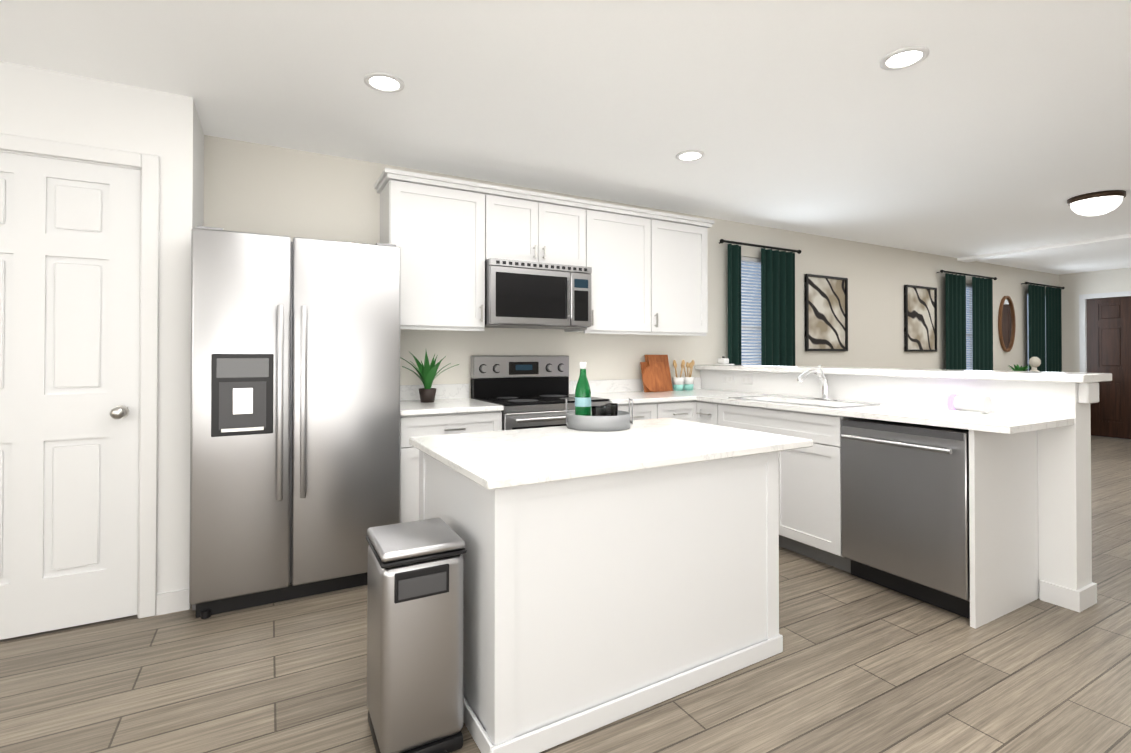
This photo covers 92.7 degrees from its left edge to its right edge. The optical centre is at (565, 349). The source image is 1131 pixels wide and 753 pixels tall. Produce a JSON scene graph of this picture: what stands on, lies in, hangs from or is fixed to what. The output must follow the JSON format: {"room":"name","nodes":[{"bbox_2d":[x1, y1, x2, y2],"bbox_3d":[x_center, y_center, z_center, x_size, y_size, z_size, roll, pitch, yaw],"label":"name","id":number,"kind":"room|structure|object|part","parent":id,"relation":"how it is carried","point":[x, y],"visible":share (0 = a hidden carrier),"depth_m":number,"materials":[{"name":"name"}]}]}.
{"room":"kitchen","nodes":[
{"label":"kitchen","id":0,"kind":"room"},
{"bbox_2d":[0,61,203,639],"bbox_3d":[-3.113,0.005,2.111,2.770,2.450,0.566,0,-1,-29],"label":"wall","id":1,"kind":"structure","parent":0,"point":[101,199],"depth_m":2.42,"materials":[{"name":"white paint"}]},
{"bbox_3d":[-2.316,0.161,2.330,0.904,2.142,0.186,0,-1,-29],"label":"pantry door","id":2,"kind":"part","parent":1,"relation":"part of","materials":[{"name":"white wood"}]},
{"bbox_2d":[0,435,1130,752],"bbox_3d":[3.523,1.276,1.616,13.940,0.100,8.040,0,-1,-29],"label":"floor","id":3,"kind":"structure","parent":0,"point":[860,665],"depth_m":2.00,"materials":[{"name":"brown wood"}]},
{"bbox_2d":[189,226,400,618],"bbox_3d":[-1.430,0.336,2.915,0.927,1.802,0.710,0,-1,-29],"label":"refrigerator","id":4,"kind":"object","parent":3,"relation":"on","point":[295,429],"visible":0.88,"depth_m":2.61,"materials":[{"name":"silver metal"}]},
{"bbox_2d":[366,518,466,752],"bbox_3d":[-0.478,0.907,1.713,0.254,0.640,0.309,0,-1,-29],"label":"trash can","id":5,"kind":"object","parent":3,"relation":"on","point":[415,636],"visible":1,"depth_m":1.60,"materials":[{"name":"silver metal"}]},
{"bbox_2d":[400,413,501,522],"bbox_3d":[-0.790,0.801,3.341,0.600,0.880,0.625,0,-1,-29],"label":"base cabinet","id":6,"kind":"object","parent":3,"relation":"on","point":[443,423],"depth_m":2.98,"materials":[{"name":"white wood"}]},
{"bbox_2d":[400,397,503,416],"bbox_3d":[-0.783,0.346,3.334,0.600,0.030,0.651,0,-1,-29],"label":"countertop","id":7,"kind":"structure","parent":6,"relation":"on","point":[442,404],"depth_m":3.14,"materials":[{"name":"white stone"}]},
{"bbox_2d":[400,352,458,402],"bbox_3d":[-0.874,0.158,3.433,0.359,0.345,0.351,0,-1,-29],"label":"potted plant","id":8,"kind":"object","parent":7,"relation":"on","point":[426,371],"visible":0.98,"depth_m":3.40,"materials":[{"name":"green plant"}]},
{"bbox_2d":[471,356,609,429],"bbox_3d":[-0.168,0.641,3.629,0.756,1.205,0.688,0,-1,-29],"label":"range","id":9,"kind":"object","parent":3,"relation":"on","point":[526,392],"visible":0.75,"depth_m":3.75,"materials":[{"name":"silver metal"}]},
{"bbox_2d":[419,450,782,752],"bbox_3d":[0.120,0.820,2.258,1.270,0.825,0.871,0,-1,-30],"label":"kitchen island","id":10,"kind":"object","parent":3,"relation":"on","point":[611,576],"depth_m":1.81,"materials":[{"name":"white paint"}]},
{"bbox_2d":[409,418,812,489],"bbox_3d":[0.183,0.392,2.293,1.456,0.031,0.910,0,-1,-30],"label":"island countertop","id":11,"kind":"structure","parent":10,"relation":"on","point":[504,459],"depth_m":2.05,"materials":[{"name":"white stone"}]},
{"bbox_2d":[565,362,632,430],"bbox_3d":[0.163,0.220,2.655,0.327,0.318,0.310,0,0,-2],"label":"tray","id":12,"kind":"object","parent":11,"relation":"on","point":[585,415],"visible":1,"depth_m":2.58,"materials":[{"name":"grey ceramic"}]},
{"bbox_2d":[610,401,647,420],"bbox_3d":[0.346,0.806,3.965,0.459,0.880,0.625,0,-1,-29],"label":"base cabinet","id":13,"kind":"object","parent":3,"relation":"on","point":[640,412],"depth_m":3.69,"materials":[{"name":"white wood"}]},
{"bbox_2d":[648,397,695,421],"bbox_3d":[0.643,0.807,4.103,0.442,0.880,0.668,0,-1,-29],"label":"base cabinet","id":14,"kind":"object","parent":3,"relation":"on","point":[686,409],"depth_m":3.85,"materials":[{"name":"white wood"}]},
{"bbox_2d":[569,389,735,404],"bbox_3d":[0.751,0.353,4.176,1.368,0.030,0.651,0,-1,-29],"label":"countertop","id":15,"kind":"structure","parent":14,"relation":"on","point":[641,397],"depth_m":3.98,"materials":[{"name":"white stone"}]},
{"bbox_2d":[640,355,672,391],"bbox_3d":[0.744,0.189,4.429,0.335,0.300,0.147,0,-1,-29],"label":"cutting boards","id":16,"kind":"object","parent":15,"relation":"on","point":[655,372],"visible":1,"depth_m":4.39,"materials":[{"name":"brown wood"}]},
{"bbox_2d":[673,360,694,390],"bbox_3d":[0.999,0.212,4.564,0.230,0.257,0.100,0,-1,-29],"label":"cups","id":17,"kind":"object","parent":15,"relation":"on","point":[685,382],"visible":1,"depth_m":4.55,"materials":[{"name":"teal"}]},
{"bbox_2d":[696,397,723,425],"bbox_3d":[1.269,0.806,3.970,0.653,0.880,0.292,0,-1,-29],"label":"base cabinet","id":18,"kind":"object","parent":3,"relation":"on","point":[708,412],"depth_m":3.83,"materials":[{"name":"white wood"}]},
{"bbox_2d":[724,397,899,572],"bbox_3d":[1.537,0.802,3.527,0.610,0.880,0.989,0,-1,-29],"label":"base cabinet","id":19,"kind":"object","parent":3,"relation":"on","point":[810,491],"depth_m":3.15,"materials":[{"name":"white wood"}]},
{"bbox_2d":[704,393,1073,432],"bbox_3d":[1.683,0.345,3.237,0.636,0.030,1.892,0,-1,-29],"label":"countertop","id":20,"kind":"structure","parent":19,"relation":"on","point":[990,422],"depth_m":2.77,"materials":[{"name":"white stone"}]},
{"bbox_2d":[947,394,991,413],"bbox_3d":[2.120,0.282,2.831,0.086,0.087,0.165,0,-1,-29],"label":"gadget","id":21,"kind":"object","parent":20,"relation":"on","point":[971,404],"visible":1,"depth_m":2.80,"materials":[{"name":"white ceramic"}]},
{"bbox_2d":[841,417,969,618],"bbox_3d":[1.871,0.805,2.795,0.627,0.862,0.604,0,-1,-29],"label":"dishwasher","id":22,"kind":"object","parent":3,"relation":"on","point":[905,507],"visible":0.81,"depth_m":2.63,"materials":[{"name":"silver metal"}]},
{"bbox_3d":[6.162,0.874,7.163,1.060,0.800,0.300,0,-1,-29],"label":"console table","id":23,"kind":"object","parent":3,"relation":"on","visible":0},
{"bbox_2d":[1008,364,1030,370],"bbox_3d":[5.904,0.321,7.012,0.304,0.300,0.291,0,-1,-29],"label":"potted plant","id":24,"kind":"object","parent":23,"relation":"on","point":[1018,368],"visible":0.35,"depth_m":6.97,"materials":[{"name":"green plant"}]},
{"bbox_2d":[1029,357,1040,371],"bbox_3d":[6.281,0.281,7.222,0.150,0.385,0.146,0,-1,-29],"label":"bust","id":25,"kind":"object","parent":23,"relation":"on","point":[1034,362],"visible":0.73,"depth_m":7.19,"materials":[{"name":"beige stone"}]},
{"bbox_2d":[0,0,1130,274],"bbox_3d":[3.523,-1.256,1.638,13.940,0.135,8.040,0,-1,-29],"label":"ceiling","id":26,"kind":"structure","parent":0,"point":[998,132],"depth_m":2.58,"materials":[{"name":"white paint"}]},
{"bbox_2d":[364,72,404,92],"bbox_3d":[-0.822,-1.211,2.446,0.176,0.009,0.176,0,-1,-29],"label":"recessed light","id":27,"kind":"object","parent":26,"relation":"in","point":[383,82],"visible":1,"depth_m":2.44,"materials":[{"name":"white plastic"}]},
{"bbox_2d":[676,150,704,160],"bbox_3d":[0.773,-1.204,3.344,0.176,0.009,0.176,0,-1,-29],"label":"recessed light","id":28,"kind":"object","parent":26,"relation":"in","point":[691,155],"visible":0.98,"depth_m":3.33,"materials":[{"name":"white plastic"}]},
{"bbox_2d":[880,46,928,70],"bbox_3d":[1.410,-1.213,2.246,0.176,0.009,0.176,0,-1,-29],"label":"recessed light","id":29,"kind":"object","parent":26,"relation":"in","point":[904,57],"visible":1,"depth_m":2.24,"materials":[{"name":"white plastic"}]},
{"bbox_2d":[1067,190,1125,215],"bbox_3d":[4.150,-1.127,4.216,0.330,0.147,0.330,0,-1,-29],"label":"flush ceiling light","id":30,"kind":"object","parent":26,"relation":"attached to","point":[1096,203],"visible":1,"depth_m":4.13,"materials":[{"name":"white glass"}]},
{"bbox_2d":[204,135,1058,397],"bbox_3d":[2.780,0.036,5.736,11.290,2.450,0.120,0,-1,-29],"label":"wall","id":31,"kind":"structure","parent":0,"point":[249,187],"depth_m":4.40,"materials":[{"name":"white paint"}]},
{"bbox_2d":[378,172,489,330],"bbox_3d":[-0.859,-0.590,3.486,0.600,0.895,0.325,0,-1,-29],"label":"upper cabinet","id":32,"kind":"object","parent":31,"relation":"attached to","point":[450,236],"depth_m":3.35,"materials":[{"name":"white wood"}]},
{"bbox_2d":[490,188,589,266],"bbox_3d":[-0.263,-0.810,3.815,0.760,0.450,0.325,0,-1,-29],"label":"upper cabinet","id":33,"kind":"object","parent":31,"relation":"attached to","point":[523,226],"depth_m":3.67,"materials":[{"name":"white wood"}]},
{"bbox_2d":[485,258,591,328],"bbox_3d":[-0.232,-0.371,3.755,0.752,0.420,0.452,0,-1,-29],"label":"microwave","id":34,"kind":"object","parent":33,"relation":"attached to","point":[528,295],"visible":0.98,"depth_m":3.58,"materials":[{"name":"silver metal"}]},
{"bbox_2d":[400,377,699,400],"bbox_3d":[-0.001,0.287,4.126,2.734,0.100,0.016,0,-1,-29],"label":"backsplash","id":35,"kind":"structure","parent":31,"relation":"attached to","point":[407,392],"depth_m":4.15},
{"bbox_2d":[564,204,661,334],"bbox_3d":[0.352,-0.585,4.151,0.644,0.895,0.325,0,-1,-29],"label":"upper cabinet","id":36,"kind":"object","parent":31,"relation":"attached to","point":[626,244],"depth_m":4.02,"materials":[{"name":"white wood"}]},
{"bbox_2d":[662,216,709,335],"bbox_3d":[0.805,-0.583,4.399,0.644,0.895,0.325,0,-1,-29],"label":"upper cabinet","id":37,"kind":"object","parent":31,"relation":"attached to","point":[684,242],"depth_m":4.30,"materials":[{"name":"white wood"}]},
{"bbox_2d":[741,256,760,364],"bbox_3d":[1.813,-0.213,5.202,0.820,1.440,0.170,0,-1,-29],"label":"window","id":38,"kind":"structure","parent":31,"relation":"in","point":[750,311],"depth_m":5.24,"materials":[{"name":"white"}]},
{"bbox_2d":[719,239,800,253],"bbox_3d":[1.846,-0.974,5.108,1.078,0.040,0.093,0,-1,-29],"label":"curtain rod","id":39,"kind":"object","parent":31,"relation":"attached to","point":[756,245],"visible":0.98,"depth_m":5.05,"materials":[{"name":"black metal"}]},
{"bbox_2d":[728,244,740,364],"bbox_3d":[1.538,0.128,4.900,0.170,2.172,0.056,0,-1,-29],"label":"curtain","id":40,"kind":"object","parent":39,"relation":"hanging from","point":[734,304],"visible":0.48,"depth_m":4.90,"materials":[{"name":"teal fabric"}]},
{"bbox_2d":[761,248,794,365],"bbox_3d":[2.049,0.131,5.180,0.475,2.172,0.056,0,-1,-29],"label":"curtain","id":41,"kind":"object","parent":39,"relation":"hanging from","point":[777,307],"visible":0.62,"depth_m":5.17,"materials":[{"name":"teal fabric"}]},
{"bbox_2d":[804,274,847,350],"bbox_3d":[2.725,-0.380,5.620,0.660,0.780,0.030,0,-1,-29],"label":"art","id":42,"kind":"object","parent":31,"relation":"attached to","point":[826,313],"visible":0.98,"depth_m":5.62,"materials":[{"name":"paper"}]},
{"bbox_2d":[904,285,936,351],"bbox_3d":[4.264,-0.372,6.465,0.650,0.780,0.030,0,-1,-29],"label":"art","id":43,"kind":"object","parent":31,"relation":"attached to","point":[920,318],"visible":1,"depth_m":6.46,"materials":[{"name":"paper"}]},
{"bbox_2d":[937,270,996,279],"bbox_3d":[5.168,-0.959,6.931,1.358,0.040,0.093,0,-1,-29],"label":"curtain rod","id":44,"kind":"object","parent":31,"relation":"attached to","point":[942,271],"visible":0.96,"depth_m":6.86,"materials":[{"name":"black metal"}]},
{"bbox_2d":[945,273,965,369],"bbox_3d":[4.883,0.144,6.735,0.480,2.172,0.056,0,-1,-29],"label":"curtain","id":45,"kind":"object","parent":44,"relation":"hanging from","point":[955,285],"visible":0.52,"depth_m":6.71,"materials":[{"name":"teal fabric"}]},
{"bbox_2d":[972,277,992,370],"bbox_3d":[5.466,0.147,7.055,0.530,2.172,0.056,0,-1,-29],"label":"curtain","id":46,"kind":"object","parent":44,"relation":"hanging from","point":[982,309],"visible":0.54,"depth_m":7.03,"materials":[{"name":"teal fabric"}]},
{"bbox_2d":[966,284,972,369],"bbox_3d":[5.136,-0.198,7.025,0.900,1.440,0.170,0,-1,-29],"label":"window","id":47,"kind":"structure","parent":31,"relation":"in","point":[968,334],"depth_m":7.12,"materials":[{"name":"white"}]},
{"bbox_2d":[998,296,1015,351],"bbox_3d":[6.135,-0.364,7.492,0.430,0.780,0.030,0,-1,-29],"label":"oval mirror","id":48,"kind":"object","parent":31,"relation":"attached to","point":[1006,323],"visible":1,"depth_m":7.49,"materials":[{"name":"brown wood"}]},
{"bbox_2d":[1027,291,1045,370],"bbox_3d":[7.021,-0.189,8.059,0.880,1.440,0.170,0,-1,-29],"label":"window","id":49,"kind":"structure","parent":31,"relation":"in","point":[1028,326],"depth_m":8.13,"materials":[{"name":"white"}]},
{"bbox_2d":[1021,282,1063,288],"bbox_3d":[7.062,-0.950,7.971,1.238,0.040,0.093,0,-1,-29],"label":"curtain rod","id":50,"kind":"object","parent":31,"relation":"attached to","point":[1042,285],"visible":0.94,"depth_m":7.88,"materials":[{"name":"black metal"}]},
{"bbox_2d":[1028,284,1045,371],"bbox_3d":[6.833,0.153,7.806,0.530,2.172,0.056,0,-1,-29],"label":"curtain","id":51,"kind":"object","parent":50,"relation":"hanging from","point":[1036,299],"visible":0.5,"depth_m":7.78,"materials":[{"name":"teal fabric"}]},
{"bbox_2d":[1046,287,1061,371],"bbox_3d":[7.316,0.155,8.070,0.530,2.172,0.056,0,-1,-29],"label":"curtain","id":52,"kind":"object","parent":50,"relation":"hanging from","point":[1053,335],"visible":0.56,"depth_m":8.04,"materials":[{"name":"teal fabric"}]},
{"bbox_2d":[700,370,1098,598],"bbox_3d":[1.896,0.704,3.698,0.175,1.080,2.588,0,-1,-29],"label":"wall","id":53,"kind":"structure","parent":0,"point":[1064,507],"depth_m":2.66,"materials":[{"name":"white paint"}]},
{"bbox_2d":[723,374,732,382],"bbox_3d":[1.355,0.241,4.496,0.008,0.070,0.116,0,-1,-29],"label":"electrical outlet","id":54,"kind":"object","parent":53,"relation":"attached to","point":[727,378],"visible":1,"depth_m":4.50,"materials":[{"name":"white plastic"}]},
{"bbox_2d":[741,375,751,384],"bbox_3d":[1.451,0.239,4.320,0.008,0.070,0.116,0,-1,-29],"label":"electrical outlet","id":55,"kind":"object","parent":53,"relation":"attached to","point":[746,379],"visible":1,"depth_m":4.32,"materials":[{"name":"white plastic"}]},
{"bbox_2d":[695,365,1111,382],"bbox_3d":[1.916,0.143,3.707,0.345,0.040,2.596,0,-1,-29],"label":"bar","id":56,"kind":"object","parent":53,"relation":"on","point":[1075,377],"visible":0.92,"depth_m":3.06,"materials":[{"name":"white stone"}]},
{"bbox_2d":[713,356,733,364],"bbox_3d":[1.354,0.092,4.622,0.120,0.075,0.140,0,-1,-29],"label":"dish","id":57,"kind":"object","parent":56,"relation":"on","point":[723,360],"visible":1,"depth_m":4.59,"materials":[{"name":"white ceramic"}]},
{"bbox_2d":[1040,580,1096,604],"bbox_3d":[1.979,1.197,3.738,0.014,0.095,2.534,0,-1,-29],"label":"baseboard","id":58,"kind":"structure","parent":53,"relation":"attached to","point":[1082,599],"depth_m":2.59,"materials":[{"name":"white wood"}]},
{"bbox_2d":[1059,268,1130,371],"bbox_3d":[9.581,0.030,4.951,0.120,2.450,7.800,0,-1,-29],"label":"wall","id":59,"kind":"structure","parent":0,"point":[1075,285],"depth_m":8.17,"materials":[{"name":"white paint"}]},
{"bbox_2d":[1079,291,1130,438],"bbox_3d":[8.044,0.221,7.688,0.180,2.115,1.050,0,-1,-29],"label":"door leaf","id":60,"kind":"structure","parent":59,"relation":"in","point":[1104,334],"depth_m":7.86,"materials":[{"name":"brown wood"}]}
]}

